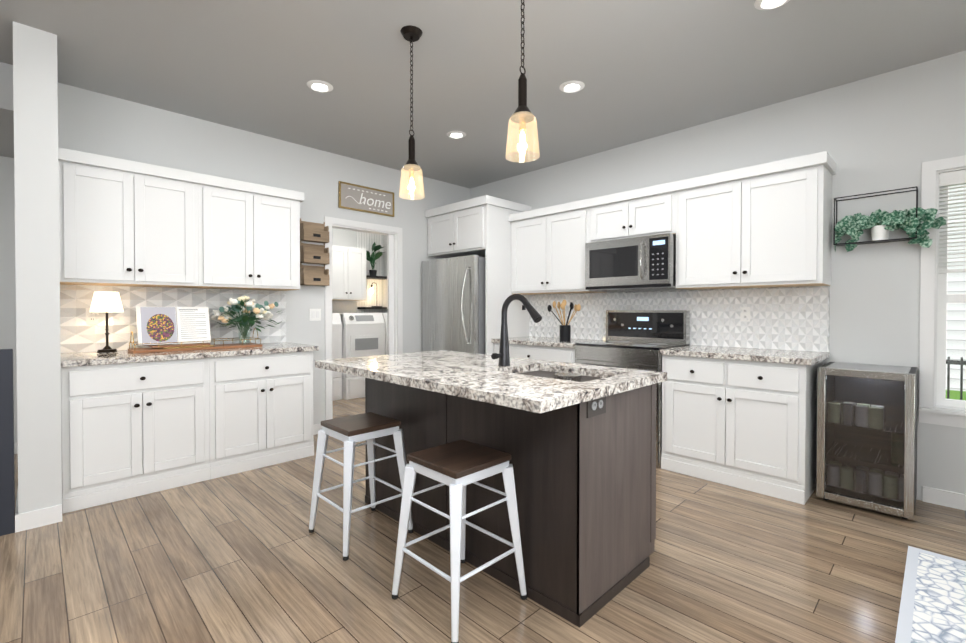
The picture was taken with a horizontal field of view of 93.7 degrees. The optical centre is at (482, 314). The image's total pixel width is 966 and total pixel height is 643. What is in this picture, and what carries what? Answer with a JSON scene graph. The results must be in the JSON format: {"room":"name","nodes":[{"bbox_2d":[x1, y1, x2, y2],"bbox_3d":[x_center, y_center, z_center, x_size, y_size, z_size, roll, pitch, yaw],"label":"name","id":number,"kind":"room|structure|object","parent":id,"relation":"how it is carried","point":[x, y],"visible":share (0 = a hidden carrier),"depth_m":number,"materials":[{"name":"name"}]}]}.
{"room":"kitchen","nodes":[
{"label":"kitchen","id":0,"kind":"room"},
{"bbox_2d":[0,62,13,157],"bbox_3d":[-4.936,-1.442,1.904,4.170,0.290,1.300,-1,1,-45],"label":"soffit","id":1,"kind":"structure","parent":0,"point":[6,116],"depth_m":2.91,"materials":[{"name":"grey paint"}]},
{"bbox_2d":[0,156,17,442],"bbox_3d":[-5.373,-0.203,2.485,4.346,2.780,0.120,-1,1,-45],"label":"wall","id":2,"kind":"structure","parent":0,"point":[7,277],"depth_m":3.79,"materials":[{"name":"white paint"}]},
{"bbox_2d":[14,442,17,453],"bbox_3d":[-5.347,1.140,2.434,4.050,0.095,0.013,-1,1,-45],"label":"baseboard","id":3,"kind":"structure","parent":2,"relation":"attached to","point":[16,443],"depth_m":3.82,"materials":[{"name":"white wood"}]},
{"bbox_2d":[13,21,61,513],"bbox_3d":[-3.168,-0.212,3.220,0.176,2.780,1.935,-1,1,-45],"label":"wall pillar","id":4,"kind":"structure","parent":0,"point":[36,166],"depth_m":2.53,"materials":[{"name":"white paint"}]},
{"bbox_2d":[15,489,22,532],"bbox_3d":[-3.223,1.131,3.158,0.013,0.095,1.928,-1,1,-45],"label":"baseboard","id":5,"kind":"structure","parent":4,"relation":"attached to","point":[18,517],"depth_m":2.48,"materials":[{"name":"white wood"}]},
{"bbox_2d":[58,83,469,424],"bbox_3d":[-1.597,-0.227,4.532,3.904,2.780,0.120,-1,1,-45],"label":"wall","id":6,"kind":"structure","parent":0,"point":[92,122],"depth_m":4.22,"materials":[{"name":"white paint"}]},
{"bbox_2d":[58,147,201,287],"bbox_3d":[-2.540,-0.639,3.262,0.776,0.844,0.346,-1,1,-45],"label":"upper cabinet","id":7,"kind":"object","parent":6,"relation":"attached to","point":[122,222],"depth_m":3.11,"materials":[{"name":"white wood"}]},
{"bbox_2d":[60,285,286,352],"bbox_3d":[-2.379,0.021,3.657,1.551,0.474,0.024,-1,1,-45],"label":"backsplash","id":8,"kind":"structure","parent":6,"relation":"attached to","point":[82,327],"depth_m":3.41,"materials":[{"name":"white tile"}]},
{"bbox_2d":[194,174,301,290],"bbox_3d":[-1.989,-0.645,3.807,0.774,0.844,0.346,-1,1,-45],"label":"upper cabinet","id":9,"kind":"object","parent":6,"relation":"attached to","point":[251,231],"depth_m":3.66,"materials":[{"name":"white wood"}]},
{"bbox_2d":[300,218,329,285],"bbox_3d":[-1.617,-0.600,4.352,0.250,0.630,0.100,-1,1,-45],"label":"organizer","id":10,"kind":"object","parent":6,"relation":"attached to","point":[314,254],"visible":0.96,"depth_m":4.34,"materials":[{"name":"brown wood"}]},
{"bbox_2d":[309,309,320,320],"bbox_3d":[-1.632,-0.003,4.407,0.115,0.115,0.010,-1,1,-45],"label":"switch plate","id":11,"kind":"object","parent":6,"relation":"attached to","point":[314,314],"visible":1,"depth_m":4.40,"materials":[{"name":"white plastic"}]},
{"bbox_2d":[313,424,321,434],"bbox_3d":[-1.690,1.117,4.363,0.355,0.095,0.013,-1,1,-45],"label":"baseboard","id":12,"kind":"structure","parent":6,"relation":"attached to","point":[316,427],"depth_m":4.42,"materials":[{"name":"white wood"}]},
{"bbox_2d":[324,216,402,419],"bbox_3d":[-1.279,0.092,4.837,0.911,2.135,0.138,-1,1,-45],"label":"door frame","id":13,"kind":"structure","parent":6,"relation":"attached to","point":[394,296],"depth_m":5.05,"materials":[{"name":"white wood"}]},
{"bbox_2d":[338,181,393,216],"bbox_3d":[-1.220,-1.218,4.790,0.650,0.265,0.024,-1,1,-45],"label":"home sign","id":14,"kind":"object","parent":6,"relation":"attached to","point":[349,195],"visible":1,"depth_m":4.75,"materials":[{"name":"grey wood"}]},
{"bbox_2d":[359,193,390,208],"bbox_3d":[-1.152,-1.219,4.853,0.387,0.117,0.002,-1,1,-45],"label":"home","id":15,"kind":"object","parent":14,"relation":"attached to","point":[386,205],"visible":1,"depth_m":4.85,"materials":[{"name":"white paint"}]},
{"bbox_2d":[332,228,383,312],"bbox_3d":[-2.440,-0.251,6.582,2.220,2.780,0.120,-1,1,-45],"label":"wall","id":16,"kind":"structure","parent":0,"point":[344,238],"depth_m":6.88,"materials":[{"name":"white paint"}]},
{"bbox_2d":[332,245,366,300],"bbox_3d":[-2.048,-0.599,6.608,0.620,0.764,0.380,-1,1,-45],"label":"wall cabinet","id":17,"kind":"object","parent":16,"relation":"attached to","point":[349,277],"visible":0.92,"depth_m":6.51,"materials":[{"name":"white wood"}]},
{"bbox_2d":[356,231,381,312],"bbox_3d":[-2.363,-0.796,6.562,2.050,1.530,0.006,-1,1,-45],"label":"panel","id":18,"kind":"object","parent":16,"relation":"attached to","point":[372,238],"visible":0.17,"depth_m":7.15,"materials":[{"name":"white"}]},
{"bbox_2d":[357,307,386,308],"bbox_3d":[-1.689,-0.107,7.062,0.460,0.030,0.245,-1,1,-45],"label":"shelf","id":19,"kind":"object","parent":18,"relation":"attached to","point":[371,307],"visible":0.79,"depth_m":6.93,"materials":[{"name":"black wood"}]},
{"bbox_2d":[370,283,381,306],"bbox_3d":[-1.686,-0.315,7.087,0.177,0.384,0.120,-1,1,-45],"label":"lamp","id":20,"kind":"object","parent":19,"relation":"on","point":[371,290],"visible":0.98,"depth_m":7.03,"materials":[{"name":"black metal"}]},
{"bbox_2d":[367,275,386,279],"bbox_3d":[-1.689,-0.584,7.056,0.460,0.035,0.245,-1,1,-45],"label":"shelf","id":21,"kind":"object","parent":18,"relation":"attached to","point":[377,277],"visible":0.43,"depth_m":7.01,"materials":[{"name":"black wood"}]},
{"bbox_2d":[366,242,384,275],"bbox_3d":[-1.672,-0.874,7.003,0.392,0.544,0.300,-1,1,-45],"label":"plant","id":22,"kind":"object","parent":21,"relation":"on","point":[374,257],"visible":0.94,"depth_m":6.99,"materials":[{"name":"green plant"}]},
{"bbox_2d":[0,397,965,642],"bbox_3d":[-0.806,1.257,0.746,8.370,0.100,10.800,-1,1,-45],"label":"floor","id":23,"kind":"structure","parent":0,"point":[245,557],"depth_m":2.09,"materials":[{"name":"brown wood"}]},
{"bbox_2d":[0,349,14,535],"bbox_3d":[-3.775,0.700,1.312,3.355,1.000,0.080,-1,1,-45],"label":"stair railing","id":24,"kind":"object","parent":23,"relation":"on","point":[7,502],"visible":0.89,"depth_m":2.45,"materials":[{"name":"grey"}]},
{"bbox_2d":[61,358,212,513],"bbox_3d":[-2.441,0.741,3.178,0.776,0.875,0.626,-1,1,-45],"label":"base cabinet","id":25,"kind":"object","parent":23,"relation":"on","point":[136,424],"depth_m":2.92,"materials":[{"name":"white wood"}]},
{"bbox_2d":[61,342,318,369],"bbox_3d":[-2.153,0.281,3.447,1.572,0.039,0.645,-1,1,-45],"label":"countertop","id":26,"kind":"structure","parent":25,"relation":"on","point":[119,358],"depth_m":3.12,"materials":[{"name":"white stone"}]},
{"bbox_2d":[90,292,123,352],"bbox_3d":[-2.621,0.052,3.156,0.184,0.425,0.184,-1,1,-45],"label":"table lamp","id":27,"kind":"object","parent":26,"relation":"on","point":[106,302],"visible":1,"depth_m":3.11,"materials":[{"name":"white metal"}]},
{"bbox_2d":[128,328,261,353],"bbox_3d":[-2.191,0.185,3.492,0.840,0.151,0.270,-1,1,-45],"label":"tray","id":28,"kind":"object","parent":26,"relation":"on","point":[134,350],"visible":0.81,"depth_m":3.38,"materials":[{"name":"brown wood"}]},
{"bbox_2d":[136,307,213,348],"bbox_3d":[-2.290,0.090,3.382,0.462,0.304,0.185,-1,1,-45],"label":"cookbook","id":29,"kind":"object","parent":28,"relation":"on","point":[164,326],"visible":1,"depth_m":3.38,"materials":[{"name":"white paper"}]},
{"bbox_2d":[211,296,285,343],"bbox_3d":[-1.927,0.038,3.767,0.556,0.398,0.453,-1,1,-45],"label":"flower arrangement","id":30,"kind":"object","parent":28,"relation":"on","point":[260,312],"visible":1,"depth_m":3.70,"materials":[{"name":"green plant"}]},
{"bbox_2d":[213,350,316,478],"bbox_3d":[-1.894,0.735,3.720,0.764,0.875,0.626,-1,1,-45],"label":"base cabinet","id":31,"kind":"object","parent":23,"relation":"on","point":[263,403],"depth_m":3.47,"materials":[{"name":"white wood"}]},
{"bbox_2d":[332,313,341,400],"bbox_3d":[-2.329,0.559,6.138,0.600,1.171,0.620,-1,1,-45],"label":"washer","id":32,"kind":"object","parent":23,"relation":"on","point":[337,351],"visible":0.17,"depth_m":6.09,"materials":[{"name":"white metal"}]},
{"bbox_2d":[309,412,412,560],"bbox_3d":[-0.666,0.882,2.470,0.413,0.610,0.413,-1,1,-45],"label":"stool","id":33,"kind":"object","parent":23,"relation":"on","point":[352,430],"visible":0.94,"depth_m":2.44,"materials":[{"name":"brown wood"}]},
{"bbox_2d":[339,313,384,399],"bbox_3d":[-1.860,0.554,6.545,0.600,1.171,0.700,-1,1,-45],"label":"dryer","id":34,"kind":"object","parent":23,"relation":"on","point":[363,334],"visible":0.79,"depth_m":6.23,"materials":[{"name":"white metal"}]},
{"bbox_2d":[382,313,386,354],"bbox_3d":[-1.490,0.550,6.911,0.400,1.171,0.700,-1,1,-45],"label":"washer","id":35,"kind":"object","parent":23,"relation":"on","point":[384,315],"visible":0.06,"depth_m":6.54,"materials":[{"name":"white metal"}]},
{"bbox_2d":[422,255,484,353],"bbox_3d":[-0.163,0.265,5.197,0.829,1.780,0.890,-1,1,-45],"label":"fridge","id":36,"kind":"object","parent":23,"relation":"on","point":[453,303],"visible":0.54,"depth_m":4.86,"materials":[{"name":"grey metal"}]},
{"bbox_2d":[392,440,526,642],"bbox_3d":[-0.100,0.888,1.904,0.413,0.610,0.413,-1,1,-45],"label":"stool","id":37,"kind":"object","parent":23,"relation":"on","point":[457,467],"visible":1,"depth_m":1.87,"materials":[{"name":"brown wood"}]},
{"bbox_2d":[425,195,531,354],"bbox_3d":[-0.071,-0.039,5.237,0.740,2.383,1.021,-1,1,-45],"label":"surround","id":38,"kind":"object","parent":23,"relation":"on","point":[480,226],"visible":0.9,"depth_m":4.84,"materials":[{"name":"white wood"}]},
{"bbox_2d":[365,366,659,627],"bbox_3d":[0.053,0.747,2.526,0.676,0.878,1.589,-1,1,-45],"label":"kitchen island","id":39,"kind":"object","parent":23,"relation":"on","point":[577,442],"depth_m":1.97,"materials":[{"name":"brown wood"}]},
{"bbox_2d":[315,355,610,413],"bbox_3d":[-0.249,0.295,2.240,0.440,0.039,1.685,-1,1,-45],"label":"island countertop","id":40,"kind":"structure","parent":39,"relation":"on","point":[533,393],"depth_m":1.91,"materials":[{"name":"white stone"}]},
{"bbox_2d":[387,350,666,393],"bbox_3d":[0.100,0.291,2.584,0.540,0.039,1.685,-1,1,-45],"label":"island countertop","id":41,"kind":"structure","parent":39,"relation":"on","point":[620,380],"depth_m":2.41,"materials":[{"name":"white stone"}]},
{"bbox_2d":[491,294,541,365],"bbox_3d":[0.173,0.081,2.358,0.119,0.386,0.284,-1,1,-45],"label":"faucet","id":42,"kind":"object","parent":41,"relation":"on","point":[503,355],"visible":1,"depth_m":2.43,"materials":[{"name":"grey metal"}]},
{"bbox_2d":[491,336,602,362],"bbox_3d":[0.661,0.705,4.572,0.650,0.914,1.009,-1,1,-45],"label":"base cabinet","id":43,"kind":"object","parent":23,"relation":"on","point":[543,348],"visible":0.1,"depth_m":4.31,"materials":[{"name":"white wood"}]},
{"bbox_2d":[547,300,580,341],"bbox_3d":[0.782,0.051,4.296,0.283,0.399,0.313,-1,1,-45],"label":"utensil crock","id":44,"kind":"object","parent":43,"relation":"on","point":[565,333],"visible":1,"depth_m":4.26,"materials":[{"name":"black ceramic"}]},
{"bbox_2d":[575,310,689,466],"bbox_3d":[1.270,0.565,3.918,0.652,1.210,0.758,-1,1,-45],"label":"stove","id":45,"kind":"object","parent":23,"relation":"on","point":[638,339],"visible":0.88,"depth_m":3.88,"materials":[{"name":"silver metal"}]},
{"bbox_2d":[660,345,829,504],"bbox_3d":[1.895,0.720,3.325,0.650,0.914,0.947,-1,1,-45],"label":"base cabinet","id":46,"kind":"object","parent":23,"relation":"on","point":[742,418],"visible":1,"depth_m":3.07,"materials":[{"name":"white wood"}]},
{"bbox_2d":[816,362,917,518],"bbox_3d":[2.440,0.757,2.876,0.470,0.850,0.448,-1,1,-45],"label":"beverage cooler","id":47,"kind":"object","parent":23,"relation":"on","point":[867,414],"visible":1,"depth_m":2.77,"materials":[{"name":"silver metal"}]},
{"bbox_2d":[895,546,965,642],"bbox_3d":[1.692,1.195,1.156,2.300,0.012,0.970,-1,1,-45],"label":"rug","id":48,"kind":"object","parent":23,"relation":"on","point":[932,609],"visible":1,"depth_m":1.88,"materials":[{"name":"white fabric"}]},
{"bbox_2d":[0,0,965,187],"bbox_3d":[-0.806,-1.623,0.712,8.370,0.100,10.800,-1,1,-45],"label":"ceiling","id":49,"kind":"structure","parent":0,"point":[641,70],"depth_m":2.85,"materials":[{"name":"grey paint"}]},
{"bbox_2d":[307,80,332,91],"bbox_3d":[-1.139,-1.594,3.169,0.175,0.013,0.175,0,1,0],"label":"recessed light","id":50,"kind":"object","parent":49,"relation":"in","point":[316,85],"depth_m":3.15,"materials":[{"name":"white plastic"}]},
{"bbox_2d":[399,25,423,199],"bbox_3d":[-0.403,-1.132,2.559,0.144,0.925,0.144,-1,1,-45],"label":"pendant light","id":51,"kind":"object","parent":49,"relation":"hanging from","point":[410,33],"visible":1,"depth_m":2.55,"materials":[{"name":"beige glass"}]},
{"bbox_2d":[447,131,465,138],"bbox_3d":[-0.238,-1.604,4.042,0.175,0.013,0.175,0,1,0],"label":"recessed light","id":52,"kind":"object","parent":49,"relation":"in","point":[453,134],"depth_m":4.03,"materials":[{"name":"white"}]},
{"bbox_2d":[506,0,539,162],"bbox_3d":[0.165,-1.124,1.890,0.144,0.925,0.144,-1,1,-45],"label":"pendant light","id":53,"kind":"object","parent":49,"relation":"hanging from","point":[522,116],"visible":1,"depth_m":1.88,"materials":[{"name":"glass"}]},
{"bbox_2d":[559,80,584,92],"bbox_3d":[0.624,-1.594,3.175,0.175,0.013,0.175,0,1,0],"label":"recessed light","id":54,"kind":"object","parent":49,"relation":"in","point":[566,87],"depth_m":3.17,"materials":[{"name":"white plastic"}]},
{"bbox_2d":[754,0,789,9],"bbox_3d":[1.465,-1.584,2.276,0.175,0.013,0.175,0,1,0],"label":"recessed light","id":55,"kind":"object","parent":49,"relation":"in","point":[759,4],"depth_m":2.31,"materials":[{"name":"white plastic"}]},
{"bbox_2d":[383,51,965,499],"bbox_3d":[2.126,-0.217,3.630,0.120,2.780,10.800,-1,1,-45],"label":"wall","id":56,"kind":"structure","parent":0,"point":[891,131],"depth_m":3.09,"materials":[{"name":"white paint"}]},
{"bbox_2d":[509,199,606,294],"bbox_3d":[0.757,-0.653,4.672,0.346,0.848,0.977,-1,1,-45],"label":"upper cabinet","id":57,"kind":"object","parent":56,"relation":"attached to","point":[548,243],"depth_m":4.51,"materials":[{"name":"white wood"}]},
{"bbox_2d":[589,181,676,242],"bbox_3d":[1.381,-0.868,4.039,0.346,0.403,0.799,-1,1,-45],"label":"upper cabinet","id":58,"kind":"object","parent":56,"relation":"attached to","point":[652,210],"depth_m":3.88,"materials":[{"name":"white wood"}]},
{"bbox_2d":[585,233,675,290],"bbox_3d":[1.336,-0.444,3.999,0.471,0.425,0.780,-1,1,-45],"label":"microwave","id":59,"kind":"object","parent":58,"relation":"attached to","point":[643,263],"visible":1,"depth_m":3.83,"materials":[{"name":"silver metal"}]},
{"bbox_2d":[529,286,829,351],"bbox_3d":[1.489,0.018,4.173,0.021,0.469,2.729,-1,1,-45],"label":"backsplash","id":60,"kind":"structure","parent":56,"relation":"attached to","point":[789,318],"depth_m":3.68,"materials":[{"name":"white tile"}]},
{"bbox_2d":[676,151,835,289],"bbox_3d":[2.000,-0.638,3.416,0.346,0.848,0.961,-1,1,-45],"label":"upper cabinet","id":61,"kind":"object","parent":56,"relation":"attached to","point":[766,225],"depth_m":3.22,"materials":[{"name":"white wood"}]},
{"bbox_2d":[833,186,945,251],"bbox_3d":[2.617,-0.607,2.936,0.149,0.386,0.540,-1,1,-45],"label":"wall planter","id":62,"kind":"object","parent":56,"relation":"attached to","point":[879,223],"visible":1,"depth_m":2.93,"materials":[{"name":"black metal"}]},
{"bbox_2d":[919,155,965,427],"bbox_3d":[3.202,-0.136,2.500,0.180,1.645,1.130,-1,1,-45],"label":"window","id":63,"kind":"structure","parent":56,"relation":"in","point":[936,406],"depth_m":2.84,"materials":[{"name":"white"}]},
{"bbox_2d":[939,169,965,272],"bbox_3d":[3.206,-0.569,2.499,0.046,0.621,0.972,-1,1,-45],"label":"window blinds","id":64,"kind":"object","parent":63,"relation":"attached to","point":[952,178],"visible":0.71,"depth_m":2.79,"materials":[{"name":"white plastic"}]},
{"bbox_2d":[922,486,965,510],"bbox_3d":[4.292,1.152,1.361,0.013,0.095,4.265,-1,1,-45],"label":"baseboard","id":65,"kind":"structure","parent":56,"relation":"attached to","point":[930,495],"depth_m":2.80,"materials":[{"name":"white wood"}]},
{"label":"outside","id":66,"kind":"structure","parent":0,"visible":0},
{"bbox_2d":[945,390,965,399],"bbox_3d":[6.720,1.415,4.394,7.200,0.100,21.000,-1,1,-45],"label":"ground","id":67,"kind":"structure","parent":66,"point":[954,393],"depth_m":7.47,"materials":[{"name":"green plant"}]},
{"bbox_2d":[946,357,965,399],"bbox_3d":[7.139,0.948,4.107,0.040,0.840,12.010,-1,1,-45],"label":"fence","id":68,"kind":"object","parent":67,"relation":"on","point":[961,376],"depth_m":5.49,"materials":[{"name":"black"}]},
{"bbox_2d":[946,184,965,390],"bbox_3d":[9.315,-2.265,6.919,0.100,7.200,21.000,-1,1,-45],"label":"house","id":69,"kind":"structure","parent":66,"point":[950,289],"depth_m":7.92,"materials":[{"name":"white"}]}
]}

